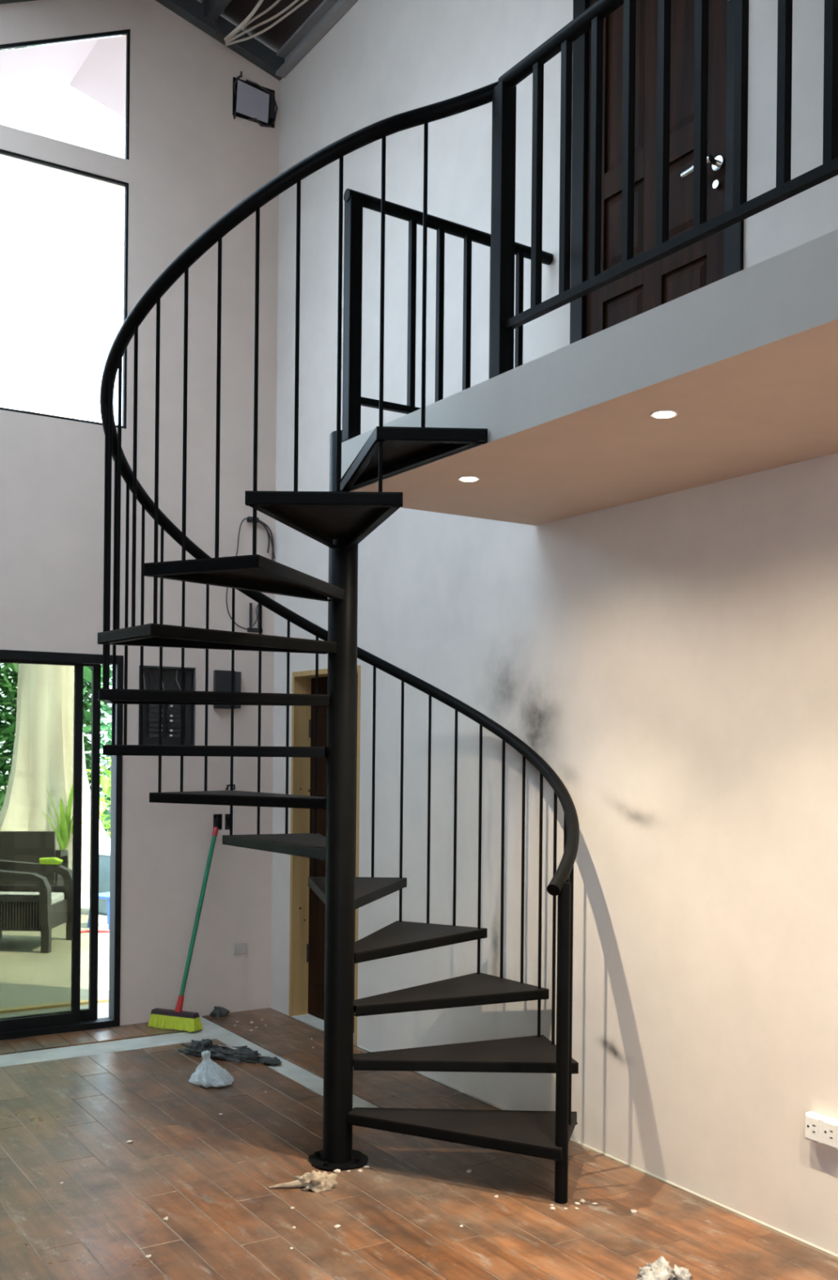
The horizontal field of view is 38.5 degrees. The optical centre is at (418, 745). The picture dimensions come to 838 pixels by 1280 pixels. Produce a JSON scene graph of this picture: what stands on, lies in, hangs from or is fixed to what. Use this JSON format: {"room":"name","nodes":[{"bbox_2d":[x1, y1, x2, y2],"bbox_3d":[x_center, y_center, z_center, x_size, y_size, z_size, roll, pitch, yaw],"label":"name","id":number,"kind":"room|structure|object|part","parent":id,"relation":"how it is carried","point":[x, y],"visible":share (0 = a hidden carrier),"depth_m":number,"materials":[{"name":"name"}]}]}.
{"room":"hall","nodes":[
{"label":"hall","id":0,"kind":"room"},
{"bbox_2d":[0,35,125,117],"bbox_3d":[-3.851,-2.823,6.072,8.800,3.022,1.244,1,0,-32],"label":"soffit","id":1,"kind":"structure","parent":0,"point":[96,68],"depth_m":7.48,"materials":[{"name":"white paint"}]},
{"bbox_2d":[0,0,279,1025],"bbox_3d":[-3.733,-1.341,5.370,7.070,5.785,0.080,1,0,-32],"label":"wall","id":2,"kind":"structure","parent":0,"point":[190,162],"depth_m":6.81,"materials":[{"name":"beige paint"}]},
{"bbox_2d":[0,649,123,1039],"bbox_3d":[-2.686,0.517,6.051,2.400,2.050,0.112,1,0,-32],"label":"door","id":3,"kind":"structure","parent":2,"relation":"in","point":[77,1019],"depth_m":6.63,"materials":[{"name":"black metal"}]},
{"bbox_2d":[0,149,128,428],"bbox_3d":[-2.609,-2.447,6.048,2.338,1.364,0.024,1,0,-32],"label":"window","id":4,"kind":"structure","parent":2,"relation":"in","point":[125,184],"depth_m":6.65,"materials":[{"name":"black metal"}]},
{"bbox_3d":[-2.616,-1.772,6.048,2.338,0.014,0.024,1,0,-32],"label":"frame","id":5,"kind":"part","parent":4,"relation":"part of","materials":[{"name":"black metal"}]},
{"bbox_3d":[-2.602,-3.122,6.048,2.338,0.014,0.024,1,0,-32],"label":"frame","id":6,"kind":"part","parent":4,"relation":"part of","materials":[{"name":"black metal"}]},
{"bbox_3d":[-1.628,-2.437,6.671,0.014,1.336,0.024,1,0,-32],"label":"frame","id":7,"kind":"part","parent":4,"relation":"part of","materials":[{"name":"black metal"}]},
{"bbox_2d":[0,29,130,159],"bbox_3d":[-2.268,-3.618,6.258,1.558,0.725,0.024,1,0,-32],"label":"window","id":8,"kind":"structure","parent":2,"relation":"in","point":[120,33],"depth_m":6.60,"materials":[{"name":"black metal"}]},
{"bbox_3d":[-2.268,-3.624,6.258,1.558,0.713,0.024,1,0,-32],"label":"frame","id":9,"kind":"part","parent":8,"relation":"part of","materials":[{"name":"black metal"}]},
{"bbox_3d":[-1.617,-3.602,6.671,0.014,0.701,0.024,1,0,-32],"label":"frame","id":10,"kind":"part","parent":8,"relation":"part of","materials":[{"name":"black metal"}]},
{"bbox_2d":[137,665,195,745],"bbox_3d":[-1.441,-0.199,6.825,0.333,0.495,0.073,1,0,-32],"label":"breaker panel","id":11,"kind":"object","parent":2,"relation":"attached to","point":[171,677],"visible":0.53,"depth_m":6.85,"materials":[{"name":"black plastic"}]},
{"bbox_2d":[213,813,222,830],"bbox_3d":[-1.179,0.443,6.986,0.055,0.092,0.049,1,0,-32],"label":"switch box","id":12,"kind":"object","parent":2,"relation":"attached to","point":[217,818],"visible":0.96,"depth_m":7.00,"materials":[{"name":"black plastic"}]},
{"bbox_2d":[213,670,240,709],"bbox_3d":[-1.112,-0.323,6.975,0.162,0.222,0.029,1,0,-32],"label":"meter box","id":13,"kind":"object","parent":2,"relation":"attached to","point":[222,678],"visible":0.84,"depth_m":6.96,"materials":[{"name":"black plastic"}]},
{"bbox_2d":[224,813,230,830],"bbox_3d":[-1.123,0.445,7.021,0.045,0.092,0.049,1,0,-32],"label":"switch box","id":14,"kind":"object","parent":2,"relation":"attached to","point":[227,815],"visible":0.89,"depth_m":7.04,"materials":[{"name":"black plastic"}]},
{"bbox_2d":[225,784,235,790],"bbox_3d":[-1.095,0.244,6.992,0.056,0.036,0.024,1,0,-32],"label":"wall hook","id":15,"kind":"object","parent":2,"relation":"attached to","point":[228,785],"visible":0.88,"depth_m":6.98,"materials":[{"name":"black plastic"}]},
{"bbox_2d":[232,942,246,955],"bbox_3d":[-1.049,1.189,7.037,0.084,0.070,0.009,1,0,-32],"label":"cover plate","id":16,"kind":"object","parent":2,"relation":"attached to","point":[240,948],"visible":1,"depth_m":7.03,"materials":[{"name":"white plastic"}]},
{"bbox_2d":[232,71,277,128],"bbox_3d":[-0.978,-3.786,7.084,0.281,0.294,0.094,1,0,-32],"label":"floodlight","id":17,"kind":"object","parent":2,"relation":"attached to","point":[251,101],"visible":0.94,"depth_m":7.06,"materials":[{"name":"black plastic"}]},
{"bbox_3d":[-0.974,-3.774,7.043,0.209,0.197,0.004,1,0,-32],"label":"plate","id":18,"kind":"part","parent":17,"relation":"part of","materials":[{"name":"grey glass"}]},
{"bbox_2d":[247,602,262,632],"bbox_3d":[-0.964,-0.760,7.071,0.090,0.188,0.020,1,0,-32],"label":"stub","id":19,"kind":"object","parent":2,"relation":"attached to","point":[251,629],"visible":0.67,"depth_m":7.05,"materials":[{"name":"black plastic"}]},
{"bbox_2d":[226,516,275,630],"bbox_3d":[-0.986,-1.007,7.049,0.316,0.668,0.031,1,0,-32],"label":"wires","id":20,"kind":"object","parent":19,"relation":"hanging from","point":[249,519],"visible":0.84,"depth_m":7.06,"materials":[{"name":"black plastic"}]},
{"bbox_2d":[0,0,323,80],"bbox_3d":[-1.282,-2.863,2.026,8.800,3.032,10.870,1,0,-32],"label":"ceiling","id":21,"kind":"structure","parent":0,"point":[261,50],"depth_m":6.85,"materials":[{"name":"grey metal"}]},
{"bbox_2d":[212,0,308,45],"bbox_3d":[-0.837,-4.072,6.669,0.662,0.232,0.219,1,0,33],"label":"cable bundle","id":22,"kind":"object","parent":21,"relation":"hanging from","point":[229,37],"visible":1,"depth_m":6.74,"materials":[{"name":"white plastic"}]},
{"bbox_2d":[0,1008,837,1279],"bbox_3d":[-1.093,1.618,1.585,7.520,0.120,9.174,1,0,-32],"label":"floor","id":23,"kind":"structure","parent":0,"point":[71,1103],"depth_m":4.22,"materials":[{"name":"brown wood"}]},
{"bbox_2d":[147,826,217,1031],"bbox_3d":[-1.279,1.012,6.758,0.323,1.088,0.408,1,0,23],"label":"broom","id":24,"kind":"object","parent":23,"relation":"on","point":[176,1019],"visible":1,"depth_m":6.62,"materials":[{"name":"green plastic"}]},
{"bbox_3d":[-1.245,0.963,6.769,0.025,0.901,0.336,1,0,25],"label":"handle","id":25,"kind":"part","parent":24,"relation":"part of","materials":[{"name":"green plastic"}]},
{"bbox_2d":[188,1049,234,1087],"bbox_3d":[-0.948,1.479,5.530,0.186,0.161,0.189,1,0,30],"label":"plastic bag","id":26,"kind":"object","parent":23,"relation":"on","point":[208,1073],"visible":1,"depth_m":5.48,"materials":[{"name":"white plastic"}]},
{"bbox_2d":[209,1006,229,1017],"bbox_3d":[-1.147,1.530,6.924,0.117,0.055,0.081,1,0,-32],"label":"fragment","id":27,"kind":"object","parent":23,"relation":"on","point":[218,1011],"visible":1,"depth_m":6.90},
{"bbox_2d":[177,1038,281,1065],"bbox_3d":[-0.948,1.518,5.998,0.595,0.081,0.154,1,0,17],"label":"pile","id":28,"kind":"object","parent":23,"relation":"on","point":[233,1054],"visible":0.88,"depth_m":5.97,"materials":[{"name":"black fabric"}]},
{"bbox_2d":[269,1169,337,1193],"bbox_3d":[-0.407,1.533,4.250,0.244,0.064,0.112,1,0,-7],"label":"seashell","id":29,"kind":"object","parent":23,"relation":"on","point":[315,1182],"visible":1,"depth_m":4.24,"materials":[{"name":"beige"}]},
{"bbox_2d":[290,1013,354,1044],"bbox_3d":[-0.283,1.570,6.766,0.600,0.011,0.795,1,0,-32],"label":"threshold","id":30,"kind":"object","parent":23,"relation":"on","point":[316,1022],"visible":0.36,"depth_m":6.81,"materials":[{"name":"grey stone"}]},
{"bbox_2d":[333,1224,340,1228],"bbox_3d":[-0.266,1.561,3.902,0.018,0.010,0.025,1,0,39],"label":"chip","id":31,"kind":"object","parent":23,"relation":"on","point":[336,1226],"visible":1,"depth_m":3.90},
{"bbox_2d":[97,81,578,1204],"bbox_3d":[-0.257,-0.235,4.476,1.787,3.603,1.916,1,0,-32],"label":"spiral staircase","id":32,"kind":"structure","parent":23,"relation":"on","point":[339,518],"depth_m":4.47,"materials":[{"name":"black metal"}]},
{"bbox_3d":[-0.746,-0.170,4.436,0.826,0.034,0.443,1,0,-11],"label":"edge frame","id":33,"kind":"part","parent":32,"relation":"part of","materials":[{"name":"black paint"}]},
{"bbox_3d":[-0.743,0.025,4.642,0.826,0.034,0.443,1,0,14],"label":"edge frame","id":34,"kind":"part","parent":32,"relation":"part of","materials":[{"name":"black paint"}]},
{"bbox_3d":[-0.659,-0.364,4.247,0.826,0.034,0.443,1,0,-37],"label":"edge frame","id":35,"kind":"part","parent":32,"relation":"part of","materials":[{"name":"black paint"}]},
{"bbox_3d":[-0.650,0.221,4.826,0.826,0.034,0.443,1,0,40],"label":"edge frame","id":36,"kind":"part","parent":32,"relation":"part of","materials":[{"name":"black paint"}]},
{"bbox_3d":[-0.499,-0.558,4.114,0.443,0.034,0.826,1,0,27],"label":"edge frame","id":37,"kind":"part","parent":32,"relation":"part of","materials":[{"name":"black paint"}]},
{"bbox_3d":[-0.487,0.417,4.951,0.443,0.034,0.826,1,0,-24],"label":"edge frame","id":38,"kind":"part","parent":32,"relation":"part of","materials":[{"name":"black paint"}]},
{"bbox_3d":[-0.279,-0.751,4.061,0.481,0.034,0.826,1,0,2],"label":"edge frame","id":39,"kind":"part","parent":32,"relation":"part of","materials":[{"name":"black paint"}]},
{"bbox_3d":[-0.306,1.562,4.531,0.223,0.008,0.230,1,0,-32],"label":"plate","id":40,"kind":"part","parent":32,"relation":"part of","materials":[{"name":"black paint"}]},
{"bbox_3d":[-0.286,0.614,4.992,0.443,0.034,0.826,1,0,1],"label":"edge frame","id":41,"kind":"part","parent":32,"relation":"part of","materials":[{"name":"black paint"}]},
{"bbox_3d":[-0.122,-0.944,4.022,0.324,0.034,0.949,1,0,-24],"label":"edge frame","id":42,"kind":"part","parent":32,"relation":"part of","materials":[{"name":"black paint"}]},
{"bbox_3d":[-0.088,0.811,4.941,0.443,0.034,0.826,1,0,27],"label":"edge frame","id":43,"kind":"part","parent":32,"relation":"part of","materials":[{"name":"black paint"}]},
{"bbox_3d":[0.069,1.008,4.808,0.826,0.034,0.443,1,0,-37],"label":"edge frame","id":44,"kind":"part","parent":32,"relation":"part of","materials":[{"name":"black paint"}]},
{"bbox_3d":[0.145,1.399,4.413,0.826,0.034,0.443,1,0,14],"label":"edge frame","id":45,"kind":"part","parent":32,"relation":"part of","materials":[{"name":"black paint"}]},
{"bbox_3d":[0.152,1.204,4.619,0.826,0.034,0.443,1,0,-11],"label":"edge frame","id":46,"kind":"part","parent":32,"relation":"part of","materials":[{"name":"black paint"}]},
{"bbox_3d":[0.495,1.023,4.145,0.045,1.100,0.045,1,0,-32],"label":"newel post","id":47,"kind":"part","parent":32,"relation":"part of","materials":[{"name":"black metal"}]},
{"bbox_2d":[630,1208,637,1213],"bbox_3d":[0.726,1.573,4.057,0.025,0.007,0.021,1,0,25],"label":"chip","id":48,"kind":"object","parent":23,"relation":"on","point":[632,1211],"visible":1,"depth_m":4.05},
{"bbox_2d":[635,1255,693,1279],"bbox_3d":[0.708,1.550,3.519,0.148,0.053,0.224,1,0,32],"label":"clump","id":49,"kind":"object","parent":23,"relation":"on","point":[660,1269],"visible":1,"depth_m":3.53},
{"bbox_2d":[270,0,837,1254],"bbox_3d":[1.626,-1.163,3.382,0.150,5.535,9.024,1,0,-32],"label":"wall","id":50,"kind":"structure","parent":0,"point":[671,658],"depth_m":4.77,"materials":[{"name":"beige paint"}]},
{"bbox_2d":[275,0,358,78],"bbox_3d":[1.585,-3.986,3.303,0.059,0.130,8.964,1,0,-32],"label":"beam","id":51,"kind":"structure","parent":50,"relation":"attached to","point":[328,13],"depth_m":6.74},
{"bbox_2d":[288,665,360,1045],"bbox_3d":[-0.464,0.572,6.645,0.152,1.985,0.795,1,0,-32],"label":"door","id":52,"kind":"structure","parent":50,"relation":"in","point":[307,910],"depth_m":6.93,"materials":[{"name":"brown wood"}]},
{"bbox_3d":[-0.445,1.015,6.660,0.007,0.700,0.535,1,0,-32],"label":"panel","id":53,"kind":"part","parent":52,"relation":"part of","materials":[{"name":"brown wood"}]},
{"bbox_3d":[-0.437,0.165,6.660,0.007,0.700,0.535,1,0,-32],"label":"panel","id":54,"kind":"part","parent":52,"relation":"part of","materials":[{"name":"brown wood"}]},
{"bbox_2d":[341,229,837,525],"bbox_3d":[1.826,-1.004,2.023,0.966,0.194,6.512,1,0,-32],"label":"balcony slab","id":55,"kind":"object","parent":50,"relation":"attached to","point":[746,359],"visible":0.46,"depth_m":3.40,"materials":[{"name":"paint"}]},
{"bbox_2d":[342,188,552,442],"bbox_3d":[0.135,-1.581,4.689,0.973,0.927,0.056,1,0,-33],"label":"landing railing","id":56,"kind":"object","parent":55,"relation":"on","point":[354,201],"visible":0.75,"depth_m":4.56,"materials":[{"name":"black metal"}]},
{"bbox_3d":[-0.245,-1.570,4.437,0.052,0.897,0.052,1,0,-32],"label":"post","id":57,"kind":"part","parent":56,"relation":"part of","materials":[{"name":"black metal"}]},
{"bbox_3d":[0.160,-1.274,4.697,0.916,0.025,0.025,1,0,-32],"label":"rail","id":58,"kind":"part","parent":56,"relation":"part of","materials":[{"name":"black metal"}]},
{"bbox_3d":[0.136,-2.016,4.689,0.967,0.058,0.047,1,0,-34],"label":"handrail","id":59,"kind":"part","parent":56,"relation":"part of","materials":[{"name":"black metal"}]},
{"bbox_2d":[457,475,479,481],"bbox_3d":[0.172,-0.921,4.152,0.074,0.006,0.074,1,0,-32],"label":"recessed light","id":60,"kind":"object","parent":55,"relation":"attached to","point":[464,478],"visible":1,"depth_m":4.14,"materials":[{"name":"white plastic"}]},
{"bbox_2d":[488,0,837,378],"bbox_3d":[1.690,-1.562,1.397,0.054,0.920,5.407,1,0,-32],"label":"balcony railing","id":61,"kind":"object","parent":55,"relation":"on","point":[503,322],"visible":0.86,"depth_m":3.18,"materials":[{"name":"black metal"}]},
{"bbox_3d":[0.255,-1.560,3.656,0.054,0.887,0.054,1,0,-32],"label":"post","id":62,"kind":"part","parent":61,"relation":"part of","materials":[{"name":"black metal"}]},
{"bbox_3d":[1.701,-1.999,1.386,0.047,0.046,5.382,1,0,-32],"label":"handrail","id":63,"kind":"part","parent":61,"relation":"part of","materials":[{"name":"black metal"}]},
{"bbox_3d":[1.701,-1.255,1.374,0.025,0.025,5.353,1,0,-32],"label":"rail","id":64,"kind":"part","parent":61,"relation":"part of","materials":[{"name":"black metal"}]},
{"bbox_2d":[649,409,677,418],"bbox_3d":[0.678,-0.916,3.324,0.074,0.006,0.074,1,0,-32],"label":"recessed light","id":65,"kind":"object","parent":55,"relation":"attached to","point":[662,414],"visible":1,"depth_m":3.31,"materials":[{"name":"white plastic"}]},
{"bbox_2d":[357,1045,837,1257],"bbox_3d":[1.791,1.584,2.933,0.007,0.005,7.860,1,0,-32],"label":"baseboard","id":66,"kind":"structure","parent":50,"relation":"attached to","point":[366,1049],"depth_m":4.32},
{"bbox_2d":[569,0,743,343],"bbox_3d":[0.902,-2.146,4.482,0.210,2.072,0.902,1,0,-32],"label":"door","id":67,"kind":"structure","parent":50,"relation":"in","point":[718,255],"depth_m":4.48,"materials":[{"name":"brown wood"}]},
{"bbox_3d":[0.699,-2.148,4.843,0.164,2.072,0.075,1,0,-32],"label":"frame","id":68,"kind":"part","parent":67,"relation":"part of","materials":[{"name":"black wood"}]},
{"bbox_3d":[0.784,-1.791,4.602,0.013,0.120,0.224,1,0,-32],"label":"cross rail","id":69,"kind":"part","parent":67,"relation":"part of","materials":[{"name":"brown wood"}]},
{"bbox_3d":[0.788,-2.181,4.602,0.013,0.100,0.224,1,0,-32],"label":"cross rail","id":70,"kind":"part","parent":67,"relation":"part of","materials":[{"name":"brown wood"}]},
{"bbox_3d":[0.783,-1.521,4.603,0.008,0.396,0.200,1,0,-32],"label":"panel","id":71,"kind":"part","parent":67,"relation":"part of","materials":[{"name":"brown wood"}]},
{"bbox_3d":[0.788,-1.991,4.603,0.008,0.256,0.200,1,0,-32],"label":"panel","id":72,"kind":"part","parent":67,"relation":"part of","materials":[{"name":"brown wood"}]},
{"bbox_3d":[0.794,-2.605,4.603,0.008,0.723,0.200,1,0,-32],"label":"panel","id":73,"kind":"part","parent":67,"relation":"part of","materials":[{"name":"brown wood"}]},
{"bbox_3d":[0.958,-1.790,4.328,0.013,0.120,0.224,1,0,-32],"label":"cross rail","id":74,"kind":"part","parent":67,"relation":"part of","materials":[{"name":"brown wood"}]},
{"bbox_3d":[0.957,-1.520,4.329,0.008,0.396,0.200,1,0,-32],"label":"panel","id":75,"kind":"part","parent":67,"relation":"part of","materials":[{"name":"brown wood"}]},
{"bbox_3d":[0.962,-1.990,4.329,0.008,0.256,0.200,1,0,-32],"label":"panel","id":76,"kind":"part","parent":67,"relation":"part of","materials":[{"name":"brown wood"}]},
{"bbox_3d":[0.962,-2.180,4.328,0.013,0.100,0.224,1,0,-32],"label":"cross rail","id":77,"kind":"part","parent":67,"relation":"part of","materials":[{"name":"brown wood"}]},
{"bbox_3d":[0.968,-2.603,4.329,0.008,0.723,0.200,1,0,-32],"label":"panel","id":78,"kind":"part","parent":67,"relation":"part of","materials":[{"name":"brown wood"}]},
{"bbox_3d":[0.989,-2.026,4.208,0.066,0.049,0.151,1,0,-32],"label":"lever","id":79,"kind":"part","parent":67,"relation":"part of","materials":[{"name":"silver metal"}]},
{"bbox_3d":[1.143,-2.144,4.145,0.164,2.072,0.075,1,0,-32],"label":"frame","id":80,"kind":"part","parent":67,"relation":"part of","materials":[{"name":"black wood"}]},
{"bbox_2d":[804,1111,837,1150],"bbox_3d":[1.262,1.200,3.744,0.036,0.088,0.132,1,0,-32],"label":"wall outlet","id":81,"kind":"object","parent":50,"relation":"attached to","point":[820,1129],"visible":1,"depth_m":3.73,"materials":[{"name":"white plastic"}]},
{"bbox_2d":[804,1115,818,1141],"bbox_3d":[1.230,1.200,3.763,0.002,0.068,0.052,1,0,-32],"label":"socket","id":82,"kind":"object","parent":81,"relation":"attached to","point":[811,1122],"depth_m":3.76,"materials":[{"name":"white plastic"}]},
{"bbox_2d":[822,1121,835,1147],"bbox_3d":[1.266,1.201,3.707,0.002,0.068,0.052,1,0,-32],"label":"socket","id":83,"kind":"object","parent":81,"relation":"attached to","point":[828,1128],"depth_m":3.71,"materials":[{"name":"white plastic"}]},
{"label":"outside","id":84,"kind":"structure","parent":0,"visible":0},
{"bbox_2d":[0,783,108,907],"bbox_3d":[-5.321,1.746,16.151,64.000,0.340,65.000,1,0,-32],"label":"ground","id":85,"kind":"structure","parent":84,"point":[85,897],"depth_m":12.53,"materials":[{"name":"white"}]},
{"bbox_2d":[0,662,17,810],"bbox_3d":[-5.981,-0.522,15.861,1.857,4.404,1.574,1,0,-32],"label":"shrub","id":86,"kind":"object","parent":85,"relation":"on","point":[6,731],"visible":0.58,"depth_m":15.92,"materials":[{"name":"green plant"}]},
{"bbox_2d":[0,662,102,793],"bbox_3d":[-5.275,-0.659,16.736,1.824,4.890,1.536,1,0,-32],"label":"shrub","id":87,"kind":"object","parent":85,"relation":"on","point":[10,748],"visible":0.04,"depth_m":16.48,"materials":[{"name":"green plant"}]},
{"bbox_2d":[0,85,110,893],"bbox_3d":[-4.148,-5.236,13.991,4.166,13.648,4.142,1,0,-32],"label":"tree","id":88,"kind":"object","parent":85,"relation":"on","point":[42,756],"visible":0.47,"depth_m":13.56,"materials":[{"name":"green plant"}]},
{"bbox_2d":[42,782,84,849],"bbox_3d":[-3.952,0.950,13.361,0.374,1.110,0.419,1,0,32],"label":"fern","id":89,"kind":"object","parent":85,"relation":"on","point":[63,838],"visible":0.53,"depth_m":13.29,"materials":[{"name":"green plant"}]},
{"bbox_2d":[82,664,111,833],"bbox_3d":[-4.422,-0.492,17.098,2.016,4.554,1.609,1,0,-32],"label":"shrub","id":90,"kind":"object","parent":85,"relation":"on","point":[87,671],"visible":0.06,"depth_m":16.71,"materials":[{"name":"green plant"}]},
{"bbox_3d":[-4.376,-0.134,17.262,0.059,3.443,0.338,1,0,11],"label":"stem","id":91,"kind":"part","parent":90,"relation":"part of","materials":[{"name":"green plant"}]},
{"bbox_2d":[85,756,111,837],"bbox_3d":[-3.856,0.912,15.346,1.038,1.644,0.885,1,0,-32],"label":"shrub","id":92,"kind":"object","parent":85,"relation":"on","point":[105,784],"visible":0.16,"depth_m":15.23,"materials":[{"name":"green plant"}]},
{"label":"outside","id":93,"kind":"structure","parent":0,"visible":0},
{"bbox_2d":[0,906,109,1040],"bbox_3d":[-4.894,1.601,7.552,13.500,0.140,4.776,1,0,-32],"label":"patio","id":94,"kind":"structure","parent":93,"point":[28,976],"depth_m":8.29,"materials":[{"name":"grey concrete"}]},
{"bbox_2d":[0,831,68,894],"bbox_3d":[-3.523,1.144,10.722,0.690,0.800,0.745,1,0,-10],"label":"wicker armchair","id":95,"kind":"object","parent":94,"relation":"on","point":[15,846],"visible":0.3,"depth_m":10.39,"materials":[{"name":"black wicker"}]},
{"bbox_3d":[-3.466,1.065,10.415,0.600,0.640,0.120,1,0,-10],"label":"backrest","id":96,"kind":"part","parent":95,"relation":"part of","materials":[{"name":"wicker"}]},
{"bbox_3d":[-3.232,1.142,10.798,0.040,0.050,0.590,1,0,-10],"label":"rail","id":97,"kind":"part","parent":95,"relation":"part of","materials":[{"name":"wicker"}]},
{"bbox_3d":[-3.236,1.132,10.820,0.090,0.430,0.655,1,0,-10],"label":"arm","id":98,"kind":"part","parent":95,"relation":"part of","materials":[{"name":"wicker"}]},
{"bbox_2d":[0,859,72,953],"bbox_3d":[-3.124,1.148,9.306,0.745,0.800,0.690,1,0,1],"label":"wicker armchair","id":99,"kind":"object","parent":94,"relation":"on","point":[42,907],"visible":0.96,"depth_m":9.00,"materials":[{"name":"black wicker"}]},
{"bbox_3d":[-3.108,1.143,9.005,0.590,0.050,0.040,1,0,1],"label":"rail","id":100,"kind":"part","parent":99,"relation":"part of","materials":[{"name":"wicker"}]},
{"bbox_3d":[-3.086,1.133,9.005,0.655,0.430,0.090,1,0,1],"label":"arm","id":101,"kind":"part","parent":99,"relation":"part of","materials":[{"name":"wicker"}]},
{"bbox_2d":[0,891,64,904],"bbox_3d":[-3.092,1.203,9.305,0.550,0.080,0.500,1,0,1],"label":"seat cushion","id":102,"kind":"object","parent":99,"relation":"on","point":[57,897],"depth_m":9.43,"materials":[{"name":"white fabric"}]},
{"bbox_3d":[-3.095,1.143,9.605,0.590,0.050,0.040,1,0,1],"label":"rail","id":103,"kind":"part","parent":99,"relation":"part of","materials":[{"name":"wicker"}]},
{"bbox_3d":[-3.072,1.134,9.605,0.655,0.430,0.090,1,0,1],"label":"arm","id":104,"kind":"part","parent":99,"relation":"part of","materials":[{"name":"wicker"}]},
{"bbox_3d":[-2.791,1.446,8.998,0.060,0.210,0.060,1,0,1],"label":"leg","id":105,"kind":"part","parent":99,"relation":"part of","materials":[{"name":"wicker"}]},
{"bbox_2d":[39,857,62,865],"bbox_3d":[-2.939,0.924,9.602,0.175,0.055,0.080,1,0,1],"label":"folded towel","id":106,"kind":"object","parent":99,"relation":"on","point":[51,860],"visible":1,"depth_m":9.56,"materials":[{"name":"fabric"}]},
{"bbox_3d":[-2.818,1.311,9.299,0.040,0.180,0.540,1,0,1],"label":"panel","id":107,"kind":"part","parent":99,"relation":"part of","materials":[{"name":"wicker"}]},
{"bbox_3d":[-2.778,1.447,9.598,0.060,0.210,0.060,1,0,1],"label":"leg","id":108,"kind":"part","parent":99,"relation":"part of","materials":[{"name":"wicker"}]},
{"bbox_2d":[0,997,108,1013],"bbox_3d":[-4.149,1.531,5.914,13.000,0.014,0.080,1,0,-32],"label":"trim","id":109,"kind":"structure","parent":94,"relation":"on","point":[48,1006],"depth_m":7.12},
{"bbox_2d":[80,929,109,933],"bbox_3d":[-2.498,1.544,10.077,0.762,0.020,0.118,1,0,-32],"label":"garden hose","id":110,"kind":"object","parent":94,"relation":"on","point":[85,931],"visible":0.14,"depth_m":9.96,"materials":[{"name":"red plastic"}]},
{"bbox_2d":[87,892,110,929],"bbox_3d":[-2.649,1.414,10.288,0.268,0.282,0.268,1,0,29],"label":"plastic stool","id":111,"kind":"object","parent":94,"relation":"on","point":[105,895],"visible":0.39,"depth_m":10.18,"materials":[{"name":"blue plastic"}]},
{"bbox_3d":[-2.794,1.426,10.249,0.067,0.255,0.036,1,0,-10],"label":"leg","id":112,"kind":"part","parent":111,"relation":"part of","materials":[{"name":"blue plastic"}]},
{"bbox_3d":[-2.648,1.288,10.288,0.240,0.030,0.240,1,0,29],"label":"seat","id":113,"kind":"part","parent":111,"relation":"part of","materials":[{"name":"blue plastic"}]},
{"bbox_3d":[-2.692,1.427,10.432,0.036,0.255,0.067,1,0,-23],"label":"leg","id":114,"kind":"part","parent":111,"relation":"part of","materials":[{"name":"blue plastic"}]},
{"bbox_3d":[-2.606,1.428,10.145,0.036,0.255,0.067,1,0,-23],"label":"leg","id":115,"kind":"part","parent":111,"relation":"part of","materials":[{"name":"blue plastic"}]},
{"bbox_2d":[98,841,110,915],"bbox_3d":[-2.804,1.226,11.113,0.320,0.651,0.340,1,0,40],"label":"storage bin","id":116,"kind":"object","parent":94,"relation":"on","point":[104,847],"visible":0.12,"depth_m":10.98,"materials":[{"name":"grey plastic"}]},
{"bbox_3d":[-2.801,0.950,11.113,0.320,0.100,0.340,1,0,40],"label":"lid","id":117,"kind":"part","parent":116,"relation":"part of","materials":[{"name":"white plastic"}]}
]}

